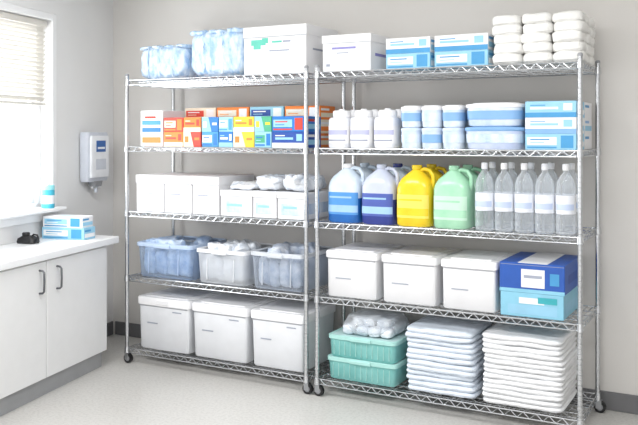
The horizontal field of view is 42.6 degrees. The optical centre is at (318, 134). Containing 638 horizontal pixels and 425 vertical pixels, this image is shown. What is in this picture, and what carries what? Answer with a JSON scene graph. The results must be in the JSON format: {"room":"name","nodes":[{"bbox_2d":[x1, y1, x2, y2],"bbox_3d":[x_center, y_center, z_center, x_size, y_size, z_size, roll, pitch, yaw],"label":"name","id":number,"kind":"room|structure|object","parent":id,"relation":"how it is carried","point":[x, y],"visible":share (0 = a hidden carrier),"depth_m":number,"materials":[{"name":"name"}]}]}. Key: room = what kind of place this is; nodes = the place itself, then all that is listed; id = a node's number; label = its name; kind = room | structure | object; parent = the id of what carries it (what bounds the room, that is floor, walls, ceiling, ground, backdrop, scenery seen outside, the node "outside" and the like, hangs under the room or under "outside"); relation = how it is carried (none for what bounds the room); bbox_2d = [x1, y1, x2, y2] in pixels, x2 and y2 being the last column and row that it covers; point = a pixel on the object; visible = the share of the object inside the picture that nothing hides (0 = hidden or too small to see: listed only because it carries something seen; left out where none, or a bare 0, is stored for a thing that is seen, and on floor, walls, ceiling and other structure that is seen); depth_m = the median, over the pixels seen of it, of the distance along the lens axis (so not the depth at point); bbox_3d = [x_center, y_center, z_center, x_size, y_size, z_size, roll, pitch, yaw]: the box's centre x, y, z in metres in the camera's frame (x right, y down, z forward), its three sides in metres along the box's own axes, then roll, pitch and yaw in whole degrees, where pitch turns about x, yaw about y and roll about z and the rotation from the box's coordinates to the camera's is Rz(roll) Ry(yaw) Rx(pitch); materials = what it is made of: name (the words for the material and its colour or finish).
{"room":"medical supply room","nodes":[
{"label":"medical supply room","id":0,"kind":"room"},
{"bbox_2d":[0,0,112,322],"bbox_3d":[-2.372,0.150,3.764,0.161,2.700,5.300,0,0,17],"label":"wall","id":1,"kind":"structure","parent":0,"point":[84,28],"depth_m":5.72,"materials":[{"name":"paint"}]},
{"bbox_2d":[0,56,39,211],"bbox_3d":[-2.085,-0.130,4.795,0.051,1.260,1.400,0,0,17],"label":"window","id":2,"kind":"structure","parent":1,"relation":"in","point":[33,200],"depth_m":5.39,"materials":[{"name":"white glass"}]},
{"bbox_2d":[0,11,46,105],"bbox_3d":[-2.021,-0.354,4.776,0.044,0.808,1.380,0,0,17],"label":"window blind","id":3,"kind":"object","parent":2,"relation":"attached to","point":[16,30],"visible":1,"depth_m":5.21,"materials":[{"name":"white plastic"}]},
{"bbox_2d":[0,2,66,227],"bbox_3d":[-1.982,-0.122,4.764,0.165,1.365,1.520,0,0,17],"label":"trim","id":4,"kind":"structure","parent":1,"relation":"attached to","point":[30,215],"depth_m":5.34,"materials":[{"name":"white paint"}]},
{"bbox_2d":[41,184,54,208],"bbox_3d":[-1.771,0.398,5.348,0.085,0.160,0.085,0,0,29],"label":"wipes canister","id":5,"kind":"object","parent":4,"relation":"on","point":[47,191],"visible":1,"depth_m":5.31,"materials":[{"name":"plastic"}]},
{"bbox_2d":[80,132,108,191],"bbox_3d":[-1.601,0.195,5.850,0.102,0.430,0.270,0,0,17],"label":"dispenser","id":6,"kind":"object","parent":1,"relation":"attached to","point":[94,146],"visible":1,"depth_m":5.77,"materials":[{"name":"grey plastic"}]},
{"bbox_2d":[107,321,112,336],"bbox_3d":[-1.624,1.450,5.930,0.015,0.100,0.480,0,0,17],"label":"baseboard","id":7,"kind":"structure","parent":1,"relation":"attached to","point":[109,324],"depth_m":6.11,"materials":[{"name":"rubber"}]},
{"bbox_2d":[0,334,637,424],"bbox_3d":[-0.075,1.550,1.672,7.600,0.100,6.900,0,0,29],"label":"floor","id":8,"kind":"structure","parent":0,"point":[146,390],"depth_m":4.57,"materials":[{"name":"plastic"}]},
{"bbox_2d":[0,235,118,415],"bbox_3d":[-1.825,1.083,4.471,0.469,0.833,2.080,0,0,17],"label":"base cabinet","id":9,"kind":"object","parent":8,"relation":"on","point":[53,292],"visible":0.98,"depth_m":4.72,"materials":[{"name":"laminate"}]},
{"bbox_2d":[17,232,39,243],"bbox_3d":[-1.786,0.634,5.044,0.148,0.066,0.090,0,0,17],"label":"tape dispenser","id":10,"kind":"object","parent":9,"relation":"on","point":[26,238],"visible":1,"depth_m":5.01,"materials":[{"name":"black plastic"}]},
{"bbox_2d":[42,226,94,239],"bbox_3d":[-1.617,0.629,5.285,0.311,0.075,0.131,0,0,17],"label":"glove box","id":11,"kind":"object","parent":9,"relation":"on","point":[86,233],"visible":0.92,"depth_m":5.23,"materials":[{"name":"blue cardboard"}]},
{"bbox_2d":[43,214,92,227],"bbox_3d":[-1.622,0.556,5.287,0.291,0.071,0.126,0,0,17],"label":"glove box","id":12,"kind":"object","parent":11,"relation":"on","point":[55,220],"visible":1,"depth_m":5.24,"materials":[{"name":"white cardboard"}]},
{"bbox_2d":[124,65,346,393],"bbox_3d":[-0.545,0.548,5.277,1.420,1.904,0.518,0,0,29],"label":"wire shelving unit","id":13,"kind":"object","parent":8,"relation":"on","point":[308,388],"visible":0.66,"depth_m":5.14,"materials":[{"name":"silver metal"}]},
{"bbox_2d":[141,110,184,146],"bbox_3d":[-1.024,-0.043,5.481,0.185,0.236,0.302,0,0,29],"label":"cardboard box","id":14,"kind":"object","parent":13,"relation":"on","point":[152,122],"visible":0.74,"depth_m":5.35,"materials":[{"name":"white cardboard"}]},
{"bbox_2d":[136,172,193,211],"bbox_3d":[-1.009,0.381,5.518,0.232,0.240,0.408,0,0,29],"label":"cardboard box","id":15,"kind":"object","parent":13,"relation":"on","point":[150,187],"visible":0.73,"depth_m":5.34,"materials":[{"name":"white cardboard"}]},
{"bbox_2d":[140,44,199,78],"bbox_3d":[-0.946,-0.477,5.474,0.412,0.229,0.373,0,0,29],"label":"pack","id":16,"kind":"object","parent":13,"relation":"on","point":[173,61],"visible":0.73,"depth_m":5.30},
{"bbox_2d":[164,132,182,146],"bbox_3d":[-0.890,0.027,5.351,0.156,0.096,0.201,0,0,29],"label":"glove box","id":17,"kind":"object","parent":13,"relation":"on","point":[171,139],"visible":0.37,"depth_m":5.26,"materials":[{"name":"orange cardboard"}]},
{"bbox_2d":[164,117,183,131],"bbox_3d":[-0.890,-0.067,5.351,0.156,0.093,0.201,0,0,29],"label":"glove box","id":18,"kind":"object","parent":17,"relation":"on","point":[170,124],"visible":0.66,"depth_m":5.26,"materials":[{"name":"cardboard"}]},
{"bbox_2d":[138,286,225,353],"bbox_3d":[-0.915,1.228,5.477,0.430,0.344,0.423,0,0,29],"label":"storage box","id":19,"kind":"object","parent":13,"relation":"on","point":[166,315],"visible":0.7,"depth_m":5.31,"materials":[{"name":"white plastic"}]},
{"bbox_2d":[137,235,226,279],"bbox_3d":[-0.915,0.802,5.462,0.465,0.252,0.431,0,0,29],"label":"storage bin","id":20,"kind":"object","parent":13,"relation":"on","point":[170,256],"visible":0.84,"depth_m":5.33,"materials":[{"name":"blue"}]},
{"bbox_2d":[183,132,201,146],"bbox_3d":[-0.758,0.027,5.279,0.136,0.096,0.201,0,0,29],"label":"glove box","id":21,"kind":"object","parent":13,"relation":"on","point":[190,139],"visible":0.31,"depth_m":5.19,"materials":[{"name":"white cardboard"}]},
{"bbox_2d":[183,117,201,131],"bbox_3d":[-0.758,-0.067,5.279,0.136,0.093,0.201,0,0,29],"label":"glove box","id":22,"kind":"object","parent":21,"relation":"on","point":[191,124],"visible":0.59,"depth_m":5.19,"materials":[{"name":"orange cardboard"}]},
{"bbox_2d":[164,173,222,213],"bbox_3d":[-0.807,0.381,5.408,0.222,0.240,0.408,0,0,29],"label":"cardboard box","id":23,"kind":"object","parent":13,"relation":"on","point":[178,188],"visible":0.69,"depth_m":5.23,"materials":[{"name":"white cardboard"}]},
{"bbox_2d":[202,132,218,146],"bbox_3d":[-0.635,0.027,5.212,0.126,0.096,0.201,0,0,29],"label":"glove box","id":24,"kind":"object","parent":13,"relation":"on","point":[209,139],"visible":0.34,"depth_m":5.12,"materials":[{"name":"blue cardboard"}]},
{"bbox_2d":[202,117,218,131],"bbox_3d":[-0.635,-0.067,5.212,0.126,0.093,0.201,0,0,29],"label":"glove box","id":25,"kind":"object","parent":24,"relation":"on","point":[209,124],"visible":0.53,"depth_m":5.12,"materials":[{"name":"blue cardboard"}]},
{"bbox_2d":[191,27,245,76],"bbox_3d":[-0.566,-0.516,5.267,0.435,0.307,0.394,0,0,29],"label":"pack","id":26,"kind":"object","parent":13,"relation":"on","point":[215,52],"visible":0.63,"depth_m":5.09},
{"bbox_2d":[192,174,253,215],"bbox_3d":[-0.616,0.381,5.304,0.207,0.240,0.408,0,0,29],"label":"cardboard box","id":27,"kind":"object","parent":13,"relation":"on","point":[206,188],"visible":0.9,"depth_m":5.14,"materials":[{"name":"white cardboard"}]},
{"bbox_2d":[219,132,232,146],"bbox_3d":[-0.530,0.027,5.154,0.106,0.096,0.201,0,0,29],"label":"glove box","id":28,"kind":"object","parent":13,"relation":"on","point":[225,138],"visible":0.33,"depth_m":5.07,"materials":[{"name":"blue cardboard"}]},
{"bbox_2d":[219,117,233,131],"bbox_3d":[-0.530,-0.067,5.154,0.106,0.093,0.201,0,0,29],"label":"glove box","id":29,"kind":"object","parent":28,"relation":"on","point":[226,124],"visible":0.58,"depth_m":5.07,"materials":[{"name":"cardboard"}]},
{"bbox_2d":[192,292,280,362],"bbox_3d":[-0.527,1.228,5.266,0.425,0.344,0.423,0,0,29],"label":"storage box","id":30,"kind":"object","parent":13,"relation":"on","point":[223,322],"visible":0.77,"depth_m":5.09,"materials":[{"name":"white plastic"}]},
{"bbox_2d":[197,238,277,285],"bbox_3d":[-0.520,0.802,5.246,0.385,0.252,0.431,0,0,29],"label":"storage bin","id":31,"kind":"object","parent":13,"relation":"on","point":[228,262],"visible":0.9,"depth_m":5.11,"materials":[{"name":"white"}]},
{"bbox_2d":[220,189,264,216],"bbox_3d":[-0.423,0.421,5.187,0.237,0.160,0.368,0,0,29],"label":"carton","id":32,"kind":"object","parent":13,"relation":"on","point":[239,203],"visible":0.64,"depth_m":5.03,"materials":[{"name":"white cardboard"}]},
{"bbox_2d":[229,180,257,189],"bbox_3d":[-0.429,0.313,5.179,0.205,0.054,0.312,0,0,29],"label":"bag","id":33,"kind":"object","parent":32,"relation":"on","point":[241,184],"visible":0.64,"depth_m":5.06,"materials":[{"name":"white plastic"}]},
{"bbox_2d":[233,132,254,146],"bbox_3d":[-0.413,0.027,5.091,0.151,0.096,0.201,0,0,29],"label":"glove box","id":34,"kind":"object","parent":13,"relation":"on","point":[240,139],"visible":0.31,"depth_m":5.00,"materials":[{"name":"white cardboard"}]},
{"bbox_2d":[233,117,253,131],"bbox_3d":[-0.413,-0.067,5.091,0.151,0.093,0.201,0,0,29],"label":"glove box","id":35,"kind":"object","parent":34,"relation":"on","point":[241,124],"visible":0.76,"depth_m":5.00,"materials":[{"name":"yellow cardboard"}]},
{"bbox_2d":[255,132,271,146],"bbox_3d":[-0.291,0.027,5.024,0.121,0.096,0.201,0,0,29],"label":"glove box","id":36,"kind":"object","parent":13,"relation":"on","point":[262,139],"visible":0.35,"depth_m":4.93,"materials":[{"name":"cardboard"}]},
{"bbox_2d":[254,116,271,131],"bbox_3d":[-0.291,-0.067,5.024,0.121,0.093,0.201,0,0,29],"label":"glove box","id":37,"kind":"object","parent":36,"relation":"on","point":[261,123],"visible":0.57,"depth_m":4.93,"materials":[{"name":"green cardboard"}]},
{"bbox_2d":[252,189,290,218],"bbox_3d":[-0.241,0.421,5.088,0.172,0.160,0.368,0,0,29],"label":"carton","id":38,"kind":"object","parent":13,"relation":"on","point":[265,202],"visible":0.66,"depth_m":4.93,"materials":[{"name":"white cardboard"}]},
{"bbox_2d":[256,174,291,190],"bbox_3d":[-0.261,0.291,5.084,0.204,0.099,0.317,0,0,29],"label":"bag","id":39,"kind":"object","parent":38,"relation":"on","point":[268,182],"visible":0.8,"depth_m":4.96,"materials":[{"name":"white plastic"}]},
{"bbox_2d":[243,23,337,77],"bbox_3d":[-0.171,-0.508,5.061,0.442,0.290,0.408,0,0,29],"label":"cardboard box","id":40,"kind":"object","parent":13,"relation":"on","point":[277,49],"visible":0.87,"depth_m":4.88,"materials":[{"name":"white cardboard"}]},
{"bbox_2d":[251,242,333,291],"bbox_3d":[-0.162,0.798,5.051,0.380,0.261,0.431,0,0,29],"label":"storage bin","id":41,"kind":"object","parent":13,"relation":"on","point":[281,267],"visible":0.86,"depth_m":4.93,"materials":[{"name":"white"}]},
{"bbox_2d":[251,299,334,371],"bbox_3d":[-0.156,1.228,5.063,0.380,0.344,0.423,0,0,29],"label":"storage box","id":42,"kind":"object","parent":13,"relation":"on","point":[278,326],"visible":0.8,"depth_m":4.91,"materials":[{"name":"white plastic"}]},
{"bbox_2d":[272,132,320,147],"bbox_3d":[-0.135,0.027,4.939,0.226,0.096,0.201,0,0,29],"label":"glove box","id":43,"kind":"object","parent":13,"relation":"on","point":[279,139],"visible":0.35,"depth_m":4.86,"materials":[{"name":"blue cardboard"}]},
{"bbox_2d":[272,116,320,131],"bbox_3d":[-0.135,-0.067,4.939,0.226,0.093,0.201,0,0,29],"label":"glove box","id":44,"kind":"object","parent":43,"relation":"on","point":[279,123],"visible":0.81,"depth_m":4.86,"materials":[{"name":"blue cardboard"}]},
{"bbox_2d":[277,189,328,219],"bbox_3d":[-0.077,0.421,4.998,0.197,0.160,0.368,0,0,29],"label":"carton","id":45,"kind":"object","parent":13,"relation":"on","point":[290,203],"visible":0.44,"depth_m":4.86,"materials":[{"name":"white cardboard"}]},
{"bbox_2d":[283,173,324,191],"bbox_3d":[-0.096,0.287,4.984,0.214,0.106,0.334,0,0,39],"label":"bag","id":46,"kind":"object","parent":45,"relation":"on","point":[294,182],"visible":0.86,"depth_m":4.88,"materials":[{"name":"white plastic"}]},
{"bbox_2d":[321,133,328,146],"bbox_3d":[-0.056,0.032,5.141,0.251,0.086,0.201,0,0,29],"label":"glove box","id":47,"kind":"object","parent":13,"relation":"on","point":[324,136],"visible":0.11,"depth_m":5.05,"materials":[{"name":"orange cardboard"}]},
{"bbox_2d":[321,120,328,132],"bbox_3d":[-0.056,-0.053,5.141,0.251,0.086,0.201,0,0,29],"label":"glove box","id":48,"kind":"object","parent":47,"relation":"on","point":[324,123],"visible":0.12,"depth_m":5.05,"materials":[{"name":"orange cardboard"}]},
{"bbox_2d":[285,106,334,119],"bbox_3d":[-0.056,-0.138,5.141,0.251,0.086,0.201,0,0,29],"label":"glove box","id":49,"kind":"object","parent":48,"relation":"on","point":[325,112],"visible":0.62,"depth_m":5.07,"materials":[{"name":"orange cardboard"}]},
{"bbox_3d":[-0.741,0.032,5.514,0.251,0.086,0.201,0,0,29],"label":"glove box","id":50,"kind":"object","parent":13,"relation":"on","visible":0},
{"bbox_3d":[-0.741,-0.053,5.514,0.251,0.086,0.201,0,0,29],"label":"glove box","id":51,"kind":"object","parent":50,"relation":"on","visible":0},
{"bbox_2d":[185,108,216,116],"bbox_3d":[-0.741,-0.138,5.514,0.251,0.086,0.201,0,0,29],"label":"glove box","id":52,"kind":"object","parent":51,"relation":"on","point":[189,112],"visible":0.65,"depth_m":5.42,"materials":[{"name":"beige cardboard"}]},
{"bbox_3d":[-0.512,0.032,5.390,0.251,0.086,0.201,0,0,29],"label":"glove box","id":53,"kind":"object","parent":13,"relation":"on","visible":0},
{"bbox_3d":[-0.512,-0.053,5.390,0.251,0.086,0.201,0,0,29],"label":"glove box","id":54,"kind":"object","parent":53,"relation":"on","visible":0},
{"bbox_2d":[217,107,249,116],"bbox_3d":[-0.512,-0.138,5.390,0.251,0.086,0.201,0,0,29],"label":"glove box","id":55,"kind":"object","parent":54,"relation":"on","point":[222,111],"visible":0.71,"depth_m":5.30,"materials":[{"name":"orange cardboard"}]},
{"bbox_3d":[-0.284,0.032,5.265,0.251,0.086,0.201,0,0,29],"label":"glove box","id":56,"kind":"object","parent":13,"relation":"on","visible":0},
{"bbox_3d":[-0.284,-0.053,5.265,0.251,0.086,0.201,0,0,29],"label":"glove box","id":57,"kind":"object","parent":56,"relation":"on","visible":0},
{"bbox_2d":[250,106,284,116],"bbox_3d":[-0.284,-0.138,5.265,0.251,0.086,0.201,0,0,29],"label":"glove box","id":58,"kind":"object","parent":57,"relation":"on","point":[273,110],"visible":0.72,"depth_m":5.17,"materials":[{"name":"blue cardboard"}]},
{"bbox_2d":[313,52,605,424],"bbox_3d":[0.760,0.548,4.566,1.532,1.904,0.518,0,0,29],"label":"wire shelving unit","id":59,"kind":"object","parent":8,"relation":"on","point":[599,405],"visible":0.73,"depth_m":4.42,"materials":[{"name":"silver metal"}]},
{"bbox_2d":[329,109,351,147],"bbox_3d":[0.134,-0.037,4.758,0.134,0.225,0.134,0,0,29],"label":"jar","id":60,"kind":"object","parent":59,"relation":"on","point":[339,124],"visible":0.91,"depth_m":4.70,"materials":[{"name":"white plastic"}]},
{"bbox_2d":[328,163,364,222],"bbox_3d":[0.171,0.334,4.743,0.210,0.335,0.166,0,0,27],"label":"jug","id":61,"kind":"object","parent":59,"relation":"on","point":[345,187],"visible":0.94,"depth_m":4.68,"materials":[{"name":"blue plastic"}]},
{"bbox_2d":[350,110,354,117],"bbox_3d":[0.206,-0.037,4.890,0.134,0.225,0.134,0,0,29],"label":"jar","id":62,"kind":"object","parent":59,"relation":"on","point":[352,111],"visible":0.03,"depth_m":4.84,"materials":[{"name":"white plastic"}]},
{"bbox_2d":[322,33,391,74],"bbox_3d":[0.251,-0.468,4.831,0.312,0.210,0.408,0,0,29],"label":"cardboard box","id":63,"kind":"object","parent":59,"relation":"on","point":[362,51],"visible":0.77,"depth_m":4.66,"materials":[{"name":"white cardboard"}]},
{"bbox_2d":[350,109,374,147],"bbox_3d":[0.257,-0.037,4.691,0.134,0.225,0.134,0,0,29],"label":"jar","id":64,"kind":"object","parent":59,"relation":"on","point":[362,124],"visible":0.89,"depth_m":4.64,"materials":[{"name":"white plastic"}]},
{"bbox_2d":[326,242,404,299],"bbox_3d":[0.279,0.793,4.826,0.330,0.269,0.423,0,0,29],"label":"storage box","id":65,"kind":"object","parent":59,"relation":"on","point":[355,270],"visible":0.87,"depth_m":4.65,"materials":[{"name":"white plastic"}]},
{"bbox_2d":[356,163,376,178],"bbox_3d":[0.277,0.334,4.896,0.210,0.335,0.165,0,0,30],"label":"jug","id":66,"kind":"object","parent":59,"relation":"on","point":[367,169],"visible":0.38,"depth_m":4.86,"materials":[{"name":"white plastic"}]},
{"bbox_2d":[328,353,408,386],"bbox_3d":[0.330,1.336,4.795,0.440,0.128,0.429,0,0,29],"label":"storage bin","id":67,"kind":"object","parent":59,"relation":"on","point":[389,375],"visible":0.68,"depth_m":4.61,"materials":[{"name":"teal plastic"}]},
{"bbox_2d":[329,327,408,363],"bbox_3d":[0.330,1.211,4.795,0.430,0.128,0.419,0,0,29],"label":"storage bin","id":68,"kind":"object","parent":67,"relation":"on","point":[393,350],"visible":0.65,"depth_m":4.62,"materials":[{"name":"teal plastic"}]},
{"bbox_2d":[342,308,409,338],"bbox_3d":[0.335,1.087,4.776,0.359,0.124,0.323,0,0,25],"label":"rolls","id":69,"kind":"object","parent":68,"relation":"on","point":[371,323],"visible":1,"depth_m":4.70,"materials":[{"name":"white fabric"}]},
{"bbox_2d":[372,109,378,117],"bbox_3d":[0.329,-0.037,4.823,0.134,0.225,0.134,0,0,29],"label":"jar","id":70,"kind":"object","parent":59,"relation":"on","point":[375,111],"visible":0.06,"depth_m":4.77,"materials":[{"name":"white plastic"}]},
{"bbox_2d":[362,164,398,224],"bbox_3d":[0.360,0.334,4.640,0.210,0.335,0.166,0,0,27],"label":"jug","id":71,"kind":"object","parent":59,"relation":"on","point":[379,189],"visible":0.94,"depth_m":4.57,"materials":[{"name":"plastic"}]},
{"bbox_2d":[374,108,400,147],"bbox_3d":[0.388,-0.037,4.619,0.134,0.225,0.134,0,0,29],"label":"jar","id":72,"kind":"object","parent":59,"relation":"on","point":[387,127],"visible":0.94,"depth_m":4.57,"materials":[{"name":"white plastic"}]},
{"bbox_2d":[395,109,403,147],"bbox_3d":[0.460,-0.037,4.751,0.134,0.225,0.134,0,0,29],"label":"jar","id":73,"kind":"object","parent":59,"relation":"on","point":[399,111],"visible":0.08,"depth_m":4.70,"materials":[{"name":"white plastic"}]},
{"bbox_2d":[389,163,412,181],"bbox_3d":[0.466,0.334,4.793,0.210,0.335,0.165,0,0,28],"label":"jug","id":74,"kind":"object","parent":59,"relation":"on","point":[399,167],"visible":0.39,"depth_m":4.76,"materials":[{"name":"white plastic"}]},
{"bbox_2d":[386,52,441,70],"bbox_3d":[0.535,-0.406,4.574,0.261,0.087,0.201,0,0,29],"label":"box","id":75,"kind":"object","parent":59,"relation":"on","point":[423,59],"visible":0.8,"depth_m":4.48,"materials":[{"name":"cardboard"}]},
{"bbox_2d":[386,36,434,53],"bbox_3d":[0.535,-0.492,4.574,0.261,0.087,0.201,0,0,29],"label":"box","id":76,"kind":"object","parent":75,"relation":"on","point":[426,43],"visible":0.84,"depth_m":4.48,"materials":[{"name":"white cardboard"}]},
{"bbox_2d":[397,165,435,226],"bbox_3d":[0.548,0.334,4.537,0.210,0.335,0.166,0,0,29],"label":"jug","id":77,"kind":"object","parent":59,"relation":"on","point":[415,190],"visible":0.97,"depth_m":4.47,"materials":[{"name":"yellow plastic"}]},
{"bbox_2d":[382,246,460,306],"bbox_3d":[0.586,0.793,4.659,0.330,0.269,0.423,0,0,29],"label":"storage box","id":78,"kind":"object","parent":59,"relation":"on","point":[413,275],"visible":0.84,"depth_m":4.49,"materials":[{"name":"white plastic"}]},
{"bbox_2d":[424,164,447,182],"bbox_3d":[0.650,0.334,4.693,0.210,0.335,0.165,0,0,31],"label":"jug","id":79,"kind":"object","parent":59,"relation":"on","point":[434,167],"visible":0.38,"depth_m":4.65,"materials":[{"name":"yellow plastic"}]},
{"bbox_2d":[405,314,492,398],"bbox_3d":[0.740,1.221,4.574,0.408,0.358,0.433,0,0,29],"label":"stack","id":80,"kind":"object","parent":59,"relation":"on","point":[446,355],"visible":0.84,"depth_m":4.41,"materials":[{"name":"white fabric"}]},
{"bbox_2d":[434,165,474,228],"bbox_3d":[0.737,0.334,4.434,0.210,0.335,0.166,0,0,29],"label":"jug","id":81,"kind":"object","parent":59,"relation":"on","point":[454,192],"visible":1,"depth_m":4.37,"materials":[{"name":"green plastic"}]},
{"bbox_2d":[435,49,497,68],"bbox_3d":[0.800,-0.406,4.429,0.296,0.087,0.201,0,0,29],"label":"box","id":82,"kind":"object","parent":59,"relation":"on","point":[481,56],"visible":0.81,"depth_m":4.34,"materials":[{"name":"white cardboard"}]},
{"bbox_2d":[434,33,494,51],"bbox_3d":[0.800,-0.492,4.429,0.296,0.087,0.201,0,0,29],"label":"box","id":83,"kind":"object","parent":82,"relation":"on","point":[475,41],"visible":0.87,"depth_m":4.34,"materials":[{"name":"white cardboard"}]},
{"bbox_2d":[461,164,486,225],"bbox_3d":[0.839,0.334,4.590,0.210,0.335,0.165,0,0,31],"label":"jug","id":84,"kind":"object","parent":59,"relation":"on","point":[479,184],"visible":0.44,"depth_m":4.53,"materials":[{"name":"green plastic"}]},
{"bbox_2d":[441,250,515,312],"bbox_3d":[0.885,0.793,4.496,0.310,0.269,0.423,0,0,29],"label":"storage box","id":85,"kind":"object","parent":59,"relation":"on","point":[471,278],"visible":0.8,"depth_m":4.33,"materials":[{"name":"white plastic"}]},
{"bbox_2d":[475,163,493,230],"bbox_3d":[0.875,0.324,4.321,0.099,0.355,0.099,0,0,29],"label":"water bottle","id":86,"kind":"object","parent":59,"relation":"on","point":[484,201],"visible":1,"depth_m":4.28,"materials":[{"name":"white"}]},
{"bbox_2d":[483,162,501,227],"bbox_3d":[0.942,0.324,4.443,0.099,0.355,0.099,0,0,29],"label":"water bottle","id":87,"kind":"object","parent":59,"relation":"on","point":[491,164],"visible":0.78,"depth_m":4.43,"materials":[{"name":"white"}]},
{"bbox_2d":[495,163,513,231],"bbox_3d":[0.967,0.324,4.270,0.099,0.355,0.099,0,0,29],"label":"water bottle","id":88,"kind":"object","parent":59,"relation":"on","point":[504,201],"visible":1,"depth_m":4.23,"materials":[{"name":"white"}]},
{"bbox_2d":[502,162,520,228],"bbox_3d":[1.034,0.324,4.393,0.099,0.355,0.099,0,0,29],"label":"water bottle","id":89,"kind":"object","parent":59,"relation":"on","point":[510,164],"visible":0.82,"depth_m":4.38,"materials":[{"name":"white"}]},
{"bbox_2d":[514,163,533,232],"bbox_3d":[1.059,0.324,4.220,0.099,0.355,0.099,0,0,29],"label":"water bottle","id":90,"kind":"object","parent":59,"relation":"on","point":[523,202],"visible":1,"depth_m":4.18,"materials":[{"name":"white"}]},
{"bbox_2d":[482,320,576,412],"bbox_3d":[1.130,1.215,4.364,0.441,0.369,0.426,0,0,29],"label":"stack","id":91,"kind":"object","parent":59,"relation":"on","point":[529,367],"visible":0.98,"depth_m":4.20,"materials":[{"name":"white fabric"}]},
{"bbox_2d":[522,162,540,229],"bbox_3d":[1.126,0.324,4.343,0.099,0.355,0.099,0,0,29],"label":"water bottle","id":92,"kind":"object","parent":59,"relation":"on","point":[530,164],"visible":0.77,"depth_m":4.33,"materials":[{"name":"white"}]},
{"bbox_2d":[501,286,576,320],"bbox_3d":[1.175,0.866,4.327,0.321,0.125,0.402,0,0,29],"label":"carton","id":93,"kind":"object","parent":59,"relation":"on","point":[541,306],"visible":0.71,"depth_m":4.15,"materials":[{"name":"blue cardboard"}]},
{"bbox_2d":[500,251,576,295],"bbox_3d":[1.177,0.728,4.331,0.331,0.151,0.412,0,0,29],"label":"carton","id":94,"kind":"object","parent":93,"relation":"on","point":[559,277],"visible":0.87,"depth_m":4.17,"materials":[{"name":"blue cardboard"}]},
{"bbox_2d":[518,252,564,264],"bbox_3d":[1.181,0.652,4.330,0.150,0.002,0.410,0,0,29],"label":"label","id":95,"kind":"object","parent":94,"relation":"on","point":[539,257],"visible":1,"depth_m":4.31,"materials":[{"name":"white paper"}]},
{"bbox_2d":[492,11,595,67],"bbox_3d":[1.194,-0.495,4.325,0.473,0.264,0.431,0,0,29],"label":"rolled towels","id":96,"kind":"object","parent":59,"relation":"on","point":[559,36],"visible":0.94,"depth_m":4.15,"materials":[{"name":"white fabric"}]},
{"bbox_2d":[535,164,554,233],"bbox_3d":[1.151,0.324,4.170,0.099,0.355,0.099,0,0,29],"label":"water bottle","id":97,"kind":"object","parent":59,"relation":"on","point":[544,203],"visible":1,"depth_m":4.13,"materials":[{"name":"white"}]},
{"bbox_2d":[541,163,560,230],"bbox_3d":[1.218,0.324,4.293,0.099,0.355,0.099,0,0,29],"label":"water bottle","id":98,"kind":"object","parent":59,"relation":"on","point":[550,165],"visible":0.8,"depth_m":4.28,"materials":[{"name":"white"}]},
{"bbox_2d":[525,134,583,149],"bbox_3d":[1.213,0.034,4.204,0.256,0.083,0.201,0,0,29],"label":"box","id":99,"kind":"object","parent":59,"relation":"on","point":[532,141],"visible":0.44,"depth_m":4.12,"materials":[{"name":"white cardboard"}]},
{"bbox_2d":[525,117,583,133],"bbox_3d":[1.213,-0.049,4.204,0.256,0.083,0.201,0,0,29],"label":"box","id":100,"kind":"object","parent":99,"relation":"on","point":[535,125],"visible":0.91,"depth_m":4.12,"materials":[{"name":"white cardboard"}]},
{"bbox_2d":[525,101,583,117],"bbox_3d":[1.213,-0.131,4.204,0.256,0.083,0.201,0,0,29],"label":"box","id":101,"kind":"object","parent":100,"relation":"on","point":[532,108],"visible":0.89,"depth_m":4.12,"materials":[{"name":"blue cardboard"}]},
{"bbox_2d":[556,164,575,234],"bbox_3d":[1.243,0.324,4.119,0.099,0.355,0.099,0,0,29],"label":"water bottle","id":102,"kind":"object","parent":59,"relation":"on","point":[565,204],"visible":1,"depth_m":4.08,"materials":[{"name":"white"}]},
{"bbox_2d":[562,163,576,231],"bbox_3d":[1.310,0.324,4.242,0.099,0.355,0.099,0,0,29],"label":"water bottle","id":103,"kind":"object","parent":59,"relation":"on","point":[571,165],"visible":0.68,"depth_m":4.23,"materials":[{"name":"white"}]},
{"bbox_2d":[584,134,591,148],"bbox_3d":[1.311,0.034,4.384,0.256,0.083,0.201,0,0,29],"label":"box","id":104,"kind":"object","parent":59,"relation":"on","point":[587,137],"visible":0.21,"depth_m":4.32,"materials":[{"name":"white cardboard"}]},
{"bbox_2d":[584,118,591,133],"bbox_3d":[1.311,-0.049,4.384,0.256,0.083,0.201,0,0,29],"label":"box","id":105,"kind":"object","parent":104,"relation":"on","point":[587,121],"visible":0.24,"depth_m":4.31,"materials":[{"name":"white cardboard"}]},
{"bbox_2d":[584,102,591,117],"bbox_3d":[1.311,-0.131,4.384,0.256,0.083,0.201,0,0,29],"label":"box","id":106,"kind":"object","parent":105,"relation":"on","point":[587,106],"visible":0.23,"depth_m":4.31,"materials":[{"name":"white cardboard"}]},
{"bbox_2d":[113,0,637,395],"bbox_3d":[1.593,0.150,4.521,7.300,2.700,0.100,0,0,29],"label":"wall","id":107,"kind":"structure","parent":0,"point":[137,24],"depth_m":5.03,"materials":[{"name":"paint"}]},
{"bbox_2d":[115,321,637,414],"bbox_3d":[1.583,1.450,4.462,7.100,0.100,0.014,0,0,29],"label":"baseboard","id":108,"kind":"structure","parent":107,"relation":"attached to","point":[614,401],"depth_m":4.46,"materials":[{"name":"rubber"}]}
]}

